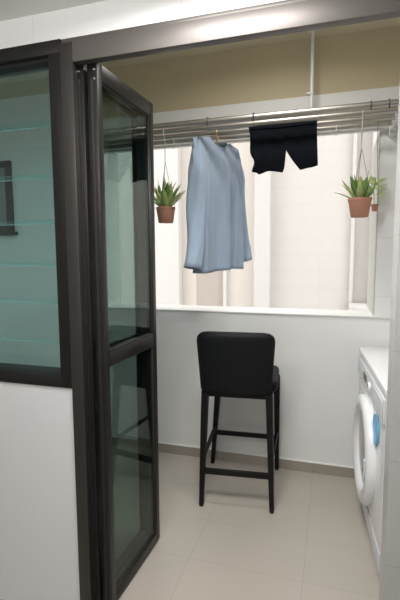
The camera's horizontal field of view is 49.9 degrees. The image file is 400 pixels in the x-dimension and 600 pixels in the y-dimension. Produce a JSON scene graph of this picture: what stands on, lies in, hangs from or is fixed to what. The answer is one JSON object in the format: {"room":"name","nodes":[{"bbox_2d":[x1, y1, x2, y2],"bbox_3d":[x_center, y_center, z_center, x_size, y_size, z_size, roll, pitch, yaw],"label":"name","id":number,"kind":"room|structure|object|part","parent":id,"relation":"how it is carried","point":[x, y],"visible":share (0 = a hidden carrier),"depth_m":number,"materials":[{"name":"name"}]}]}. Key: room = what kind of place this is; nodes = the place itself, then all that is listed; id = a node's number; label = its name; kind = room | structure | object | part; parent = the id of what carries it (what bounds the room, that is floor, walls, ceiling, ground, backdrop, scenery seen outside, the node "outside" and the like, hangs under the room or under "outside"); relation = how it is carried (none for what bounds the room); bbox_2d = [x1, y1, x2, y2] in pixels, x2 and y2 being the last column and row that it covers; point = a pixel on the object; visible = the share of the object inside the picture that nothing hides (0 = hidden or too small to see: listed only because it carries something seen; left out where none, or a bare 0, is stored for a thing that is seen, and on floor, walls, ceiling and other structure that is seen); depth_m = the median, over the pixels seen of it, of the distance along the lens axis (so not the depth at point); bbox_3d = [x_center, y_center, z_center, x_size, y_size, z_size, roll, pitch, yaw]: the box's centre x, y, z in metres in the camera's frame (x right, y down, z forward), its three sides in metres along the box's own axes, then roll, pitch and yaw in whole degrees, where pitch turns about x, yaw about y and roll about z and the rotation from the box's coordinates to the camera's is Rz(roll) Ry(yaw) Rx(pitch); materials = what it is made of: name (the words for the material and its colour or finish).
{"room":"laundry room","nodes":[
{"label":"laundry room","id":0,"kind":"room"},
{"bbox_2d":[0,93,50,129],"bbox_3d":[-1.498,-1.488,3.532,1.610,0.232,0.254,1,6,17],"label":"wall","id":1,"kind":"structure","parent":0,"point":[33,110],"depth_m":3.36,"materials":[{"name":"paint"}]},
{"bbox_2d":[0,0,105,20],"bbox_3d":[-0.931,-0.925,-0.390,5.400,0.100,4.100,1,6,17],"label":"ceiling","id":2,"kind":"structure","parent":0,"point":[9,9],"depth_m":1.58,"materials":[{"name":"white paint"}]},
{"bbox_2d":[0,26,399,466],"bbox_3d":[-0.271,-0.266,3.285,4.160,2.855,0.254,1,6,17],"label":"wall","id":3,"kind":"structure","parent":0,"point":[316,357],"depth_m":3.01,"materials":[{"name":"paint"}]},
{"bbox_2d":[0,160,17,235],"bbox_3d":[-1.764,-0.822,3.519,0.580,0.590,0.060,1,6,17],"label":"window","id":4,"kind":"structure","parent":3,"relation":"in","point":[6,187],"depth_m":3.46,"materials":[{"name":"brown metal"}]},
{"bbox_3d":[-1.763,-0.840,3.541,0.430,0.460,0.010,1,6,17],"label":"glass pane","id":5,"kind":"part","parent":4,"relation":"part of","materials":[{"name":"grey"}]},
{"bbox_3d":[-1.763,-0.544,3.548,0.580,0.030,0.060,1,6,17],"label":"sill","id":6,"kind":"part","parent":4,"relation":"part of","materials":[{"name":"brown metal"}]},
{"bbox_2d":[0,86,399,153],"bbox_3d":[-0.278,-1.218,3.184,4.160,0.246,0.260,1,6,17],"label":"lintel","id":7,"kind":"object","parent":3,"relation":"attached to","point":[37,137],"visible":0.22,"depth_m":2.92,"materials":[{"name":"white paint"}]},
{"bbox_2d":[112,436,354,478],"bbox_3d":[-0.302,1.132,3.303,4.160,0.070,0.010,1,6,17],"label":"baseboard","id":8,"kind":"structure","parent":3,"relation":"attached to","point":[166,448],"depth_m":3.10,"materials":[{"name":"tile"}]},
{"bbox_2d":[108,303,373,317],"bbox_3d":[0.235,0.071,3.170,1.932,0.012,0.286,1,6,17],"label":"sill","id":9,"kind":"structure","parent":3,"relation":"on","point":[188,308],"depth_m":3.07,"materials":[{"name":"white paint"}]},
{"bbox_2d":[367,131,380,315],"bbox_3d":[1.197,-0.500,2.975,0.006,1.155,0.542,1,6,17],"label":"trim","id":10,"kind":"structure","parent":3,"relation":"attached to","point":[373,215],"depth_m":2.90,"materials":[{"name":"grey paint"}]},
{"bbox_2d":[374,315,389,318],"bbox_3d":[1.190,0.110,2.738,0.148,0.018,0.012,1,6,17],"label":"sill","id":11,"kind":"structure","parent":3,"relation":"attached to","point":[375,316],"depth_m":2.74,"materials":[{"name":"white paint"}]},
{"bbox_2d":[388,106,398,136],"bbox_3d":[1.108,-1.020,2.407,0.044,0.092,0.450,1,6,17],"label":"bracket","id":12,"kind":"object","parent":3,"relation":"attached to","point":[393,130],"visible":0.71,"depth_m":2.55,"materials":[{"name":"grey plastic"}]},
{"bbox_2d":[104,113,394,145],"bbox_3d":[0.147,-1.075,2.753,2.082,0.037,0.037,1,6,17],"label":"pole","id":13,"kind":"object","parent":12,"relation":"attached to","point":[384,117],"visible":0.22,"depth_m":2.72,"materials":[{"name":"silver metal"}]},
{"bbox_2d":[249,121,317,173],"bbox_3d":[0.511,-0.936,2.647,0.423,0.309,0.080,1,6,17],"label":"shorts","id":14,"kind":"object","parent":13,"relation":"hanging from","point":[269,144],"visible":0.85,"depth_m":2.62,"materials":[{"name":"black fabric"}]},
{"bbox_3d":[0.112,-1.029,2.769,0.155,0.147,0.329,1,6,17],"label":"clothes hanger","id":15,"kind":"object","parent":13,"relation":"hanging from","visible":0},
{"bbox_2d":[184,136,251,273],"bbox_3d":[0.111,-0.605,2.788,0.202,0.852,0.720,5,8,40],"label":"hanging cloth","id":16,"kind":"object","parent":15,"relation":"hanging from","point":[216,219],"visible":1,"depth_m":2.73,"materials":[{"name":"blue fabric"}]},
{"bbox_2d":[103,106,397,139],"bbox_3d":[0.113,-1.063,2.639,2.082,0.037,0.037,1,6,17],"label":"pole","id":17,"kind":"object","parent":12,"relation":"attached to","point":[377,111],"visible":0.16,"depth_m":2.54,"materials":[{"name":"silver metal"}]},
{"bbox_2d":[154,129,186,222],"bbox_3d":[-0.217,-0.800,2.778,0.270,0.597,0.271,1,6,17],"label":"hanging plant","id":18,"kind":"object","parent":17,"relation":"hanging from","point":[166,198],"visible":0.94,"depth_m":2.74,"materials":[{"name":"green plant"}]},
{"bbox_3d":[-0.222,-0.552,2.796,0.126,0.100,0.126,1,6,17],"label":"pot","id":19,"kind":"part","parent":18,"relation":"part of","materials":[{"name":"ceramic"}]},
{"bbox_2d":[334,110,377,217],"bbox_3d":[0.883,-0.769,2.425,0.236,0.597,0.212,1,6,17],"label":"hanging plant","id":20,"kind":"object","parent":17,"relation":"hanging from","point":[360,202],"visible":0.98,"depth_m":2.41,"materials":[{"name":"green plant"}]},
{"bbox_3d":[0.910,-0.525,2.451,0.132,0.106,0.132,1,6,17],"label":"pot","id":21,"kind":"part","parent":20,"relation":"part of","materials":[{"name":"ceramic"}]},
{"bbox_2d":[103,99,398,134],"bbox_3d":[0.077,-1.051,2.525,2.082,0.037,0.037,1,6,17],"label":"pole","id":22,"kind":"object","parent":12,"relation":"attached to","point":[394,102],"visible":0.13,"depth_m":2.42,"materials":[{"name":"silver metal"}]},
{"bbox_2d":[104,120,397,149],"bbox_3d":[0.182,-1.087,2.868,2.082,0.037,0.037,1,6,17],"label":"pole","id":23,"kind":"object","parent":12,"relation":"attached to","point":[387,122],"visible":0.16,"depth_m":2.83,"materials":[{"name":"silver metal"}]},
{"bbox_2d":[368,131,386,211],"bbox_3d":[1.067,-0.817,2.626,0.161,0.542,0.153,1,6,17],"label":"trailing plant","id":24,"kind":"object","parent":23,"relation":"hanging from","point":[374,207],"visible":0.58,"depth_m":2.62,"materials":[{"name":"green plant"}]},
{"bbox_3d":[1.076,-0.568,2.649,0.046,0.042,0.046,1,6,17],"label":"pot","id":25,"kind":"part","parent":24,"relation":"part of","materials":[{"name":"ceramic"}]},
{"bbox_3d":[1.083,-0.836,2.618,0.021,0.502,0.044,1,6,17],"label":"cord","id":26,"kind":"part","parent":24,"relation":"part of","materials":[{"name":"grey plastic"}]},
{"bbox_3d":[1.162,-1.017,2.586,0.044,0.048,0.079,1,6,17],"label":"wall plate","id":27,"kind":"part","parent":12,"relation":"part of","materials":[{"name":"grey plastic"}]},
{"bbox_2d":[0,0,399,599],"bbox_3d":[-0.318,-0.131,1.697,5.400,3.035,0.130,1,6,17],"label":"wall","id":28,"kind":"structure","parent":0,"point":[39,560],"depth_m":1.80,"materials":[{"name":"white paint"}]},
{"bbox_2d":[0,39,71,388],"bbox_3d":[-1.701,-0.344,2.090,2.515,1.336,0.126,1,6,17],"label":"window","id":29,"kind":"structure","parent":28,"relation":"in","point":[44,56],"depth_m":1.68,"materials":[{"name":"brown metal"}]},
{"bbox_2d":[78,63,159,599],"bbox_3d":[-0.344,0.184,1.960,0.098,2.210,0.506,2,6,19],"label":"door","id":30,"kind":"structure","parent":28,"relation":"in","point":[96,83],"depth_m":1.82,"materials":[{"name":"brown metal"}]},
{"bbox_2d":[59,0,399,599],"bbox_3d":[0.071,0.213,1.605,1.184,2.364,0.137,1,6,17],"label":"door frame","id":31,"kind":"structure","parent":28,"relation":"attached to","point":[283,17],"depth_m":1.57,"materials":[{"name":"brown metal"}]},
{"bbox_2d":[0,17,399,83],"bbox_3d":[-0.476,-1.678,2.492,4.360,0.120,1.600,1,6,17],"label":"ceiling","id":32,"kind":"structure","parent":0,"point":[391,22],"depth_m":2.79,"materials":[{"name":"paint"}]},
{"bbox_2d":[306,29,317,107],"bbox_3d":[0.683,-1.360,2.622,0.064,0.552,0.170,1,6,17],"label":"rod","id":33,"kind":"object","parent":32,"relation":"hanging from","point":[311,93],"visible":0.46,"depth_m":2.61,"materials":[{"name":"white plastic"}]},
{"bbox_3d":[0.683,-1.359,2.623,0.020,0.546,0.020,1,6,17],"label":"rod","id":34,"kind":"part","parent":33,"relation":"part of","materials":[{"name":"white plastic"}]},
{"bbox_2d":[112,445,379,599],"bbox_3d":[-0.027,1.279,2.605,5.300,0.080,1.715,1,6,17],"label":"floor","id":35,"kind":"structure","parent":0,"point":[315,544],"depth_m":2.31,"materials":[{"name":"tile"}]},
{"bbox_2d":[197,331,279,513],"bbox_3d":[0.255,0.686,2.751,0.489,1.066,0.576,1,6,13],"label":"bar stool","id":36,"kind":"object","parent":35,"relation":"on","point":[231,364],"visible":1,"depth_m":2.48,"materials":[{"name":"black wood"}]},
{"bbox_3d":[0.025,0.888,2.584,0.044,0.700,0.087,1,6,17],"label":"leg","id":37,"kind":"part","parent":36,"relation":"part of","materials":[{"name":"black wood"}]},
{"bbox_3d":[0.116,0.841,3.039,0.052,0.700,0.139,-3,7,-28],"label":"leg","id":38,"kind":"part","parent":36,"relation":"part of","materials":[{"name":"black wood"}]},
{"bbox_3d":[0.203,0.367,2.481,0.453,0.376,0.093,1,6,12],"label":"backrest","id":39,"kind":"part","parent":36,"relation":"part of","materials":[{"name":"black leather"}]},
{"bbox_3d":[0.267,0.538,2.726,0.420,0.030,0.462,1,6,17],"label":"seat frame","id":40,"kind":"part","parent":36,"relation":"part of","materials":[{"name":"black wood"}]},
{"bbox_3d":[0.408,0.894,2.510,0.060,0.700,0.075,1,6,17],"label":"leg","id":41,"kind":"part","parent":36,"relation":"part of","materials":[{"name":"black wood"}]},
{"bbox_3d":[0.289,0.480,2.754,0.424,0.086,0.430,1,6,12],"label":"seat","id":42,"kind":"part","parent":36,"relation":"part of","materials":[{"name":"black leather"}]},
{"bbox_3d":[0.527,0.848,2.945,0.040,0.700,0.111,1,6,17],"label":"leg","id":43,"kind":"part","parent":36,"relation":"part of","materials":[{"name":"black wood"}]},
{"bbox_2d":[353,347,388,575],"bbox_3d":[1.168,0.803,2.305,0.608,0.915,0.913,1,6,13],"label":"washing machine","id":44,"kind":"object","parent":35,"relation":"on","point":[369,421],"visible":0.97,"depth_m":2.16,"materials":[{"name":"white metal"}]},
{"bbox_3d":[0.914,0.823,2.396,0.026,0.416,0.416,1,6,13],"label":"door glass","id":45,"kind":"part","parent":44,"relation":"part of","materials":[{"name":"grey"}]},
{"bbox_3d":[0.823,0.848,2.158,0.005,0.100,0.028,1,6,13],"label":"door handle","id":46,"kind":"part","parent":44,"relation":"part of","materials":[{"name":"white plastic"}]},
{"bbox_3d":[0.924,1.171,2.402,0.004,0.095,0.867,1,6,13],"label":"kick panel","id":47,"kind":"part","parent":44,"relation":"part of","materials":[{"name":"white ceramic"}]},
{"bbox_3d":[0.917,0.454,2.329,0.010,0.117,0.887,1,6,13],"label":"control panel","id":48,"kind":"part","parent":44,"relation":"part of","materials":[{"name":"white plastic"}]},
{"bbox_3d":[1.188,0.366,2.255,0.563,0.035,0.913,1,6,13],"label":"panel","id":49,"kind":"part","parent":44,"relation":"part of","materials":[{"name":"white ceramic"}]},
{"bbox_3d":[0.843,0.483,2.051,0.005,0.097,0.270,1,6,13],"label":"detergent drawer","id":50,"kind":"part","parent":44,"relation":"part of","materials":[{"name":"white plastic"}]},
{"label":"outside","id":51,"kind":"structure","parent":0,"visible":0},
{"bbox_3d":[-0.084,8.888,7.373,24.000,0.200,5.800,1,6,17],"label":"ground","id":52,"kind":"structure","parent":51,"visible":0},
{"bbox_2d":[118,132,376,310],"bbox_3d":[0.105,0.895,8.340,15.632,15.500,0.850,1,6,17],"label":"neighbouring building","id":53,"kind":"structure","parent":52,"relation":"on","point":[308,251],"depth_m":7.79,"materials":[{"name":"grey"}]},
{"bbox_3d":[-0.199,0.876,8.541,0.294,15.500,0.040,1,6,17],"label":"recess panel","id":54,"kind":"part","parent":53,"relation":"part of","materials":[{"name":"beige paint"}]},
{"bbox_3d":[0.203,0.886,8.424,0.542,15.500,0.030,1,6,17],"label":"recess panel","id":55,"kind":"part","parent":53,"relation":"part of","materials":[{"name":"beige paint"}]},
{"bbox_3d":[0.783,0.901,8.248,0.542,15.500,0.030,1,6,17],"label":"recess panel","id":56,"kind":"part","parent":53,"relation":"part of","materials":[{"name":"beige paint"}]}
]}

